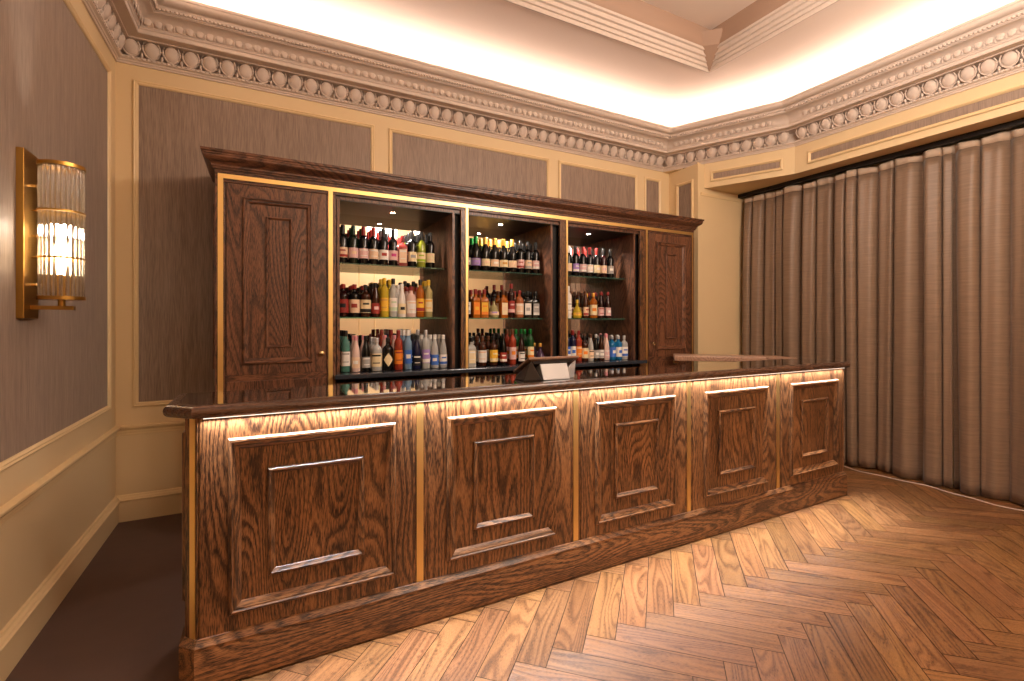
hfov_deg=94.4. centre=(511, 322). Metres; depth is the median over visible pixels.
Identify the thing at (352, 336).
bottle
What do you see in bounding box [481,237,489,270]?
wine bottle
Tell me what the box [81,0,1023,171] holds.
crown molding
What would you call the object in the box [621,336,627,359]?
bottle
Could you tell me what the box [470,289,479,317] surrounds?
bottle
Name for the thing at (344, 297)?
bottle
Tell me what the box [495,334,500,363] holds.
bottle
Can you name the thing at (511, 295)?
bottle
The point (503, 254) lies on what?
wine bottle
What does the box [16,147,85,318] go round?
wall sconce
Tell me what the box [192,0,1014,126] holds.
ceiling
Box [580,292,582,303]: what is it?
bottle
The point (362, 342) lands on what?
bottle
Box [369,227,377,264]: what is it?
wine bottle
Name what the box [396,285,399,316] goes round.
bottle
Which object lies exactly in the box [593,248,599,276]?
wine bottle
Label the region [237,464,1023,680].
floor
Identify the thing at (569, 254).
wine bottle
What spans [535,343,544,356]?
bottle
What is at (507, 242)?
wine bottle
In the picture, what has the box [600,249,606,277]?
wine bottle
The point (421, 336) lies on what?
bottle
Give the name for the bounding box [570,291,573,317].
bottle
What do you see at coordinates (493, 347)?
bottle
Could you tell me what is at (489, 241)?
wine bottle
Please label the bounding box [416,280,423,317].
bottle
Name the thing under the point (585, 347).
bottle
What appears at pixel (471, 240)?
wine bottle
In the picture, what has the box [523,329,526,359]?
bottle
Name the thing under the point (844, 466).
trim
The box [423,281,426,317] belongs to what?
bottle
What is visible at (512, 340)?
bottle
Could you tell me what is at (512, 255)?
wine bottle
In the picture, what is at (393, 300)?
bottle
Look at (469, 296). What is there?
bottle
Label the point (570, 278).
glass shelf
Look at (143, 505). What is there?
baseboard
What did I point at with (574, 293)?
bottle
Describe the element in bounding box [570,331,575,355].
bottle
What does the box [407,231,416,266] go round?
wine bottle
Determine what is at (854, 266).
curtain
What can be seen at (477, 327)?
mirror
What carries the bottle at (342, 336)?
on the countertop at (431, 371)
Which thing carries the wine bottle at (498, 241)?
on the bar cabinet
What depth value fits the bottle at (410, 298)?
3.97 m
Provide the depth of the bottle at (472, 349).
4.12 m
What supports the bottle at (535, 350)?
on the countertop at (431, 371)
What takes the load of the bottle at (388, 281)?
on the bar cabinet
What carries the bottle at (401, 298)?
on the bar cabinet
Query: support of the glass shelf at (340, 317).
attached to the bar cabinet
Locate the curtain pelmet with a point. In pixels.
(1000, 101)
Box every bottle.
[340,225,347,262]
[340,284,348,316]
[340,330,343,370]
[341,330,349,372]
[348,226,357,262]
[349,284,359,316]
[350,335,354,370]
[351,336,359,371]
[358,229,360,262]
[358,335,361,348]
[359,226,367,263]
[360,285,370,316]
[360,335,365,369]
[361,336,369,371]
[368,230,370,263]
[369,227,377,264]
[369,337,375,369]
[370,284,373,298]
[371,283,379,316]
[371,338,381,370]
[378,230,380,264]
[378,279,382,300]
[379,228,387,264]
[379,330,383,346]
[380,278,388,316]
[381,335,386,368]
[383,338,392,370]
[387,280,390,289]
[388,229,397,265]
[389,278,397,316]
[389,330,392,344]
[391,335,395,368]
[394,330,402,369]
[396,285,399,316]
[398,235,406,265]
[398,284,405,316]
[401,330,405,342]
[403,330,411,369]
[405,233,409,245]
[405,287,408,298]
[406,286,415,316]
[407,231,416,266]
[411,335,414,367]
[413,335,420,368]
[416,234,418,266]
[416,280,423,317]
[417,232,425,266]
[419,335,422,367]
[422,330,429,368]
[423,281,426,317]
[424,280,432,317]
[426,233,434,267]
[428,335,431,366]
[431,335,438,367]
[437,334,440,352]
[439,335,446,367]
[469,238,473,249]
[469,246,470,269]
[469,290,472,298]
[469,296,470,317]
[469,337,475,366]
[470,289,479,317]
[471,236,480,269]
[473,336,478,364]
[477,336,486,365]
[479,239,482,269]
[480,289,488,317]
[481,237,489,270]
[485,336,489,364]
[488,240,491,250]
[489,297,498,317]
[489,336,497,365]
[490,238,498,270]
[491,285,495,305]
[495,291,499,317]
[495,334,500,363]
[497,240,500,251]
[499,239,507,271]
[499,290,507,317]
[499,334,506,364]
[505,241,508,251]
[505,329,508,363]
[507,284,514,317]
[508,240,516,271]
[509,329,515,364]
[514,329,518,362]
[515,290,523,317]
[517,241,523,272]
[518,334,524,363]
[523,291,531,317]
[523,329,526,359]
[524,242,531,272]
[527,329,533,358]
[531,291,539,317]
[532,242,539,273]
[534,343,536,356]
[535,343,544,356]
[568,245,571,275]
[568,286,571,317]
[568,331,570,355]
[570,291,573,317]
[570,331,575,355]
[572,246,578,275]
[572,300,581,317]
[573,292,575,307]
[575,292,581,311]
[576,331,581,361]
[579,247,586,275]
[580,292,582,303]
[582,291,588,317]
[582,336,588,360]
[586,247,592,276]
[588,334,593,360]
[589,293,596,317]
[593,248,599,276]
[593,334,598,360]
[597,292,603,318]
[599,334,603,360]
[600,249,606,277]
[604,292,610,318]
[604,334,609,359]
[607,249,613,277]
[609,336,615,359]
[615,336,621,359]
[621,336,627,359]
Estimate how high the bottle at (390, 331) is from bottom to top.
0.322 m
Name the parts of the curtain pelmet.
panel, moulding, moulding, panel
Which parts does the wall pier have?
panel moulding, wallcovering panel, picture rail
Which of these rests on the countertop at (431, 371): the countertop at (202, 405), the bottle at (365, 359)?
the bottle at (365, 359)
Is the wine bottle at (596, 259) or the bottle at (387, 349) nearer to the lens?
the bottle at (387, 349)
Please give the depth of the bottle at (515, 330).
4.44 m
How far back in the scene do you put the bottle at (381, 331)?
3.98 m
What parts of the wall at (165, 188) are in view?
panel moulding, wallcovering panel, panel moulding, wallcovering panel, wallcovering panel, panel moulding, wallcovering panel, panel moulding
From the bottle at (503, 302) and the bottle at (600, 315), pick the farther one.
the bottle at (600, 315)
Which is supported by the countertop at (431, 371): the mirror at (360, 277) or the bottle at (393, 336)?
the bottle at (393, 336)
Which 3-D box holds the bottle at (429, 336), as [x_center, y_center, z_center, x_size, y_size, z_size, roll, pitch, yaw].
[-0.704,0.239,4.084,0.068,0.280,0.069,0,0,-26]
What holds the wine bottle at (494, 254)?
on the bar cabinet
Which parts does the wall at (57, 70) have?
wallcovering panel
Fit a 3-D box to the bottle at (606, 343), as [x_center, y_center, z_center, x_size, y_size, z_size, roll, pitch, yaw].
[0.964,0.247,4.839,0.064,0.266,0.065,0,0,-18]
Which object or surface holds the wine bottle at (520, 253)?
on the bar cabinet
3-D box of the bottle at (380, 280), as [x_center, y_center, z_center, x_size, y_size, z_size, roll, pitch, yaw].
[-1.099,-0.207,3.978,0.069,0.321,0.070,0,0,-32]
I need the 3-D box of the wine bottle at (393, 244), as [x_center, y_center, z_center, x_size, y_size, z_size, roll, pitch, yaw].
[-0.985,-0.623,3.926,0.075,0.304,0.076,0,0,-27]
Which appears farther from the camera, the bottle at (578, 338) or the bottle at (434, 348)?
the bottle at (578, 338)
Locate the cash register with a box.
[513,356,578,380]
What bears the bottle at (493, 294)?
on the bar cabinet
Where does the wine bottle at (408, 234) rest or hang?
on the bar cabinet
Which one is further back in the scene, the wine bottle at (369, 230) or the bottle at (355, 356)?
the wine bottle at (369, 230)
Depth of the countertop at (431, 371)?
3.88 m
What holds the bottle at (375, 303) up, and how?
on the bar cabinet
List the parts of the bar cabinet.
moulding, door rail, door, door, panel moulding, panel moulding, door, cornice, rail, door, door, door rail, door, door, panel moulding, panel moulding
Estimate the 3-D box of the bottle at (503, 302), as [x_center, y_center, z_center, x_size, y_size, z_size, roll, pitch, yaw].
[-0.081,-0.176,4.404,0.076,0.259,0.062,0,0,-33]
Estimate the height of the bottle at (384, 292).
0.322 m
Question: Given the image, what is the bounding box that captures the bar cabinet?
[200,146,703,391]
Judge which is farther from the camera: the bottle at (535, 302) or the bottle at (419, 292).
the bottle at (535, 302)
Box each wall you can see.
[0,0,114,630]
[115,62,668,495]
[750,126,1023,483]
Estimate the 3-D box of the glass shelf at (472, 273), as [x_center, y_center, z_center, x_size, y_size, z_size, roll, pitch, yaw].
[-0.143,-0.467,4.504,0.820,0.009,0.331,0,0,-28]
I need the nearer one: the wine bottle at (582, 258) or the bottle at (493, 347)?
the bottle at (493, 347)
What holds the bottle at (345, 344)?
on the countertop at (431, 371)
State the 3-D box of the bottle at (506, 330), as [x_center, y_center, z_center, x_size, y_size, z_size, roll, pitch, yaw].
[-0.048,0.218,4.429,0.069,0.322,0.070,0,0,-16]
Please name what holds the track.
attached to the curtain pelmet
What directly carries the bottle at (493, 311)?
on the bar cabinet
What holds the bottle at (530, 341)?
on the countertop at (431, 371)
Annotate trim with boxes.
[0,426,119,525]
[116,421,184,435]
[844,466,1023,510]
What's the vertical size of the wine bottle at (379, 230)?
0.304 m
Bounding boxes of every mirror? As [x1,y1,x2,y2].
[340,214,434,344]
[469,227,525,342]
[568,237,604,340]
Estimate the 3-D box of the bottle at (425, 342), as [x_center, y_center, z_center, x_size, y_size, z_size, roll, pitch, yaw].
[-0.718,0.218,3.950,0.069,0.322,0.070,0,0,-19]
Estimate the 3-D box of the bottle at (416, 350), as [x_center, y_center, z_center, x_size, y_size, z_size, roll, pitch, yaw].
[-0.786,0.239,3.914,0.068,0.280,0.069,0,0,-23]
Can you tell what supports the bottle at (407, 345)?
on the countertop at (431, 371)
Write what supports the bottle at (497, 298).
on the bar cabinet
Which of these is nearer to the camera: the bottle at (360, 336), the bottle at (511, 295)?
the bottle at (360, 336)
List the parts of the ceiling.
moulding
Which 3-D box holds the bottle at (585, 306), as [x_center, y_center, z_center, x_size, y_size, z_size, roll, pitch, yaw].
[0.751,-0.187,4.845,0.068,0.280,0.069,0,0,-34]
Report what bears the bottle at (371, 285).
on the bar cabinet
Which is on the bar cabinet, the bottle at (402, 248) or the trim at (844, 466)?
the bottle at (402, 248)
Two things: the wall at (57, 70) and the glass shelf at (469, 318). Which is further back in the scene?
the glass shelf at (469, 318)
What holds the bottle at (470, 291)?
on the bar cabinet
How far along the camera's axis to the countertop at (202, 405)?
2.43 m
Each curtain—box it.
[742,146,952,487]
[952,128,1023,505]
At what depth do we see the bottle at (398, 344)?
3.82 m
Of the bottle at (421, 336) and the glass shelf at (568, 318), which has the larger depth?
the glass shelf at (568, 318)
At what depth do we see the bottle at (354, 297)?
3.75 m
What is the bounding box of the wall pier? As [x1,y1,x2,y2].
[663,164,749,363]
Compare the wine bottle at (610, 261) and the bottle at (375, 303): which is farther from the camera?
the wine bottle at (610, 261)
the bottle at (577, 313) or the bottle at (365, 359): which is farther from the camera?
the bottle at (577, 313)
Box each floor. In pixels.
[5,466,1023,680]
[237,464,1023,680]
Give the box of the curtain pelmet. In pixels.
[697,71,1023,196]
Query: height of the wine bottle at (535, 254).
0.304 m
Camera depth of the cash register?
2.70 m
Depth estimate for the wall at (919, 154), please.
4.27 m
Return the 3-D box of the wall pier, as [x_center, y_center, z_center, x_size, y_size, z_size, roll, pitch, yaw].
[2.442,-0.240,6.035,1.050,3.380,0.562,0,0,-28]
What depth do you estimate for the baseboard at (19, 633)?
2.33 m
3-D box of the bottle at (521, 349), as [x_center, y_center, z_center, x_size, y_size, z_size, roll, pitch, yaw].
[0.087,0.239,4.377,0.068,0.280,0.069,0,0,-28]
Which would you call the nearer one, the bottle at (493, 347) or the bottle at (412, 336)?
the bottle at (412, 336)
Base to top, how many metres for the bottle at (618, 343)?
0.249 m
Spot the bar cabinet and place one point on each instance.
(279, 273)
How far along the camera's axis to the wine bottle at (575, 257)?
4.76 m
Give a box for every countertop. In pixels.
[163,358,849,418]
[334,359,646,379]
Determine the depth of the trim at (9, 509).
2.34 m
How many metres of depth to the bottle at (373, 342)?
3.84 m
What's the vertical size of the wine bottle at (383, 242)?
0.304 m
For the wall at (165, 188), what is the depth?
3.65 m
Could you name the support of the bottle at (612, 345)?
on the countertop at (431, 371)
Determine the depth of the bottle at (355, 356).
3.67 m
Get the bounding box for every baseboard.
[0,496,119,680]
[117,487,181,522]
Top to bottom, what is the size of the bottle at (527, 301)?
0.259 m
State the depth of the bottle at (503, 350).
4.26 m
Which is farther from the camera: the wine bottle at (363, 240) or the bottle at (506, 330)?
the bottle at (506, 330)
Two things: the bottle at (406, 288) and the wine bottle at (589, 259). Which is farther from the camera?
the wine bottle at (589, 259)
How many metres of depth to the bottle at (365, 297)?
3.79 m
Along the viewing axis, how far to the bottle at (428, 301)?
4.04 m
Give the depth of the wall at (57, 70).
2.40 m
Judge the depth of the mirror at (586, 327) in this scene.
5.20 m
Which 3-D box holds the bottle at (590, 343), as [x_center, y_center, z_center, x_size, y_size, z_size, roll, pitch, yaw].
[0.787,0.247,4.745,0.064,0.266,0.065,0,0,-25]
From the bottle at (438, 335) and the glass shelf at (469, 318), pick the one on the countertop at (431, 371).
the bottle at (438, 335)
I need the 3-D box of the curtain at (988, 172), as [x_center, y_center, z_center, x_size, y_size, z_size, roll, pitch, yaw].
[4.324,-0.056,3.172,0.150,2.999,2.183,0,0,-28]
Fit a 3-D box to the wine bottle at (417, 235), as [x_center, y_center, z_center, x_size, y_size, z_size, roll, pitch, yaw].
[-0.820,-0.623,4.126,0.075,0.304,0.076,0,0,-22]
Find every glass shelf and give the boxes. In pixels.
[340,262,446,272]
[340,317,446,318]
[469,270,542,277]
[469,318,542,318]
[568,275,623,281]
[568,318,624,319]
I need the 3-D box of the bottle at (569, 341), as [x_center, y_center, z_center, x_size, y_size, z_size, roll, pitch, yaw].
[0.537,0.227,4.611,0.065,0.306,0.066,0,0,-29]
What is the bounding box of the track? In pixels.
[738,118,1023,198]
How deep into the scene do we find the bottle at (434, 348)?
3.96 m
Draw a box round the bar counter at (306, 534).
[179,353,846,680]
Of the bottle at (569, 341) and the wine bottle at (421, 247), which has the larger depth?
the bottle at (569, 341)
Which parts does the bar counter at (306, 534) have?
panel moulding, panel, panel moulding, panel moulding, panel, panel moulding, panel moulding, panel, panel moulding, panel moulding, panel, panel moulding, panel moulding, panel, panel moulding, panel moulding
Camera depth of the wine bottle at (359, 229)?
3.87 m
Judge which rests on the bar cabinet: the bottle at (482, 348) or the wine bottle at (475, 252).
the wine bottle at (475, 252)
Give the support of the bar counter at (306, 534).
on the floor at (803, 661)
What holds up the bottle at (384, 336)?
on the countertop at (431, 371)
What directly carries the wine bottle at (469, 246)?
on the bar cabinet
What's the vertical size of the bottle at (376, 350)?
0.262 m
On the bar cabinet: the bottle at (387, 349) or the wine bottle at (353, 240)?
the wine bottle at (353, 240)
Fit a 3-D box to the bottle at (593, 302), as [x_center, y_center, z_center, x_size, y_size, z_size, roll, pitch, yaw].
[0.839,-0.177,4.888,0.082,0.262,0.083,0,0,-9]
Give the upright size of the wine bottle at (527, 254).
0.304 m
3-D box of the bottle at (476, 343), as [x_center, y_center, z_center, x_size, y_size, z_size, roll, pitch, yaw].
[-0.315,0.248,4.288,0.082,0.262,0.083,0,0,-26]
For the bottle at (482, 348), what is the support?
on the countertop at (431, 371)
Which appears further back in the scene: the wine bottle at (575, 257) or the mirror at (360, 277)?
the wine bottle at (575, 257)
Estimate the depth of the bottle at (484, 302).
4.29 m
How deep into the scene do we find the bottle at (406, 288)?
4.07 m
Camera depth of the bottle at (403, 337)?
3.96 m
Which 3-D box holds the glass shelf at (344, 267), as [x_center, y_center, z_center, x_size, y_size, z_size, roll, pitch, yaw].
[-1.036,-0.467,4.033,0.890,0.009,0.331,0,0,-28]
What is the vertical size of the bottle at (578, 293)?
0.280 m
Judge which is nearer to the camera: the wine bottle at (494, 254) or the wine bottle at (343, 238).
the wine bottle at (343, 238)
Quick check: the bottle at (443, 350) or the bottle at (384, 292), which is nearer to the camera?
the bottle at (384, 292)
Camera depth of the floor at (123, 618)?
2.32 m
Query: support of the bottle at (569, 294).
on the bar cabinet
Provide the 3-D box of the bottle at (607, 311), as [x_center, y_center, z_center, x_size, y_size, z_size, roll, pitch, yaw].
[1.006,-0.187,4.980,0.068,0.280,0.069,0,0,-22]
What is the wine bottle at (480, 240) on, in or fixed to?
on the bar cabinet
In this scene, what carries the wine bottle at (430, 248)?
on the bar cabinet
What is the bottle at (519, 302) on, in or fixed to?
on the bar cabinet
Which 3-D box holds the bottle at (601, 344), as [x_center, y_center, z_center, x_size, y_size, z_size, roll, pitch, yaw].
[0.904,0.247,4.808,0.064,0.266,0.065,0,0,-14]
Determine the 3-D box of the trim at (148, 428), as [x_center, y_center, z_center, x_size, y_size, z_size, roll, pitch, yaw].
[-0.435,0.784,4.703,5.496,0.075,0.034,0,0,-28]
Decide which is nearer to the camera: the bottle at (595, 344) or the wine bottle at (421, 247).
the wine bottle at (421, 247)
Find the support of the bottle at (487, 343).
on the countertop at (431, 371)

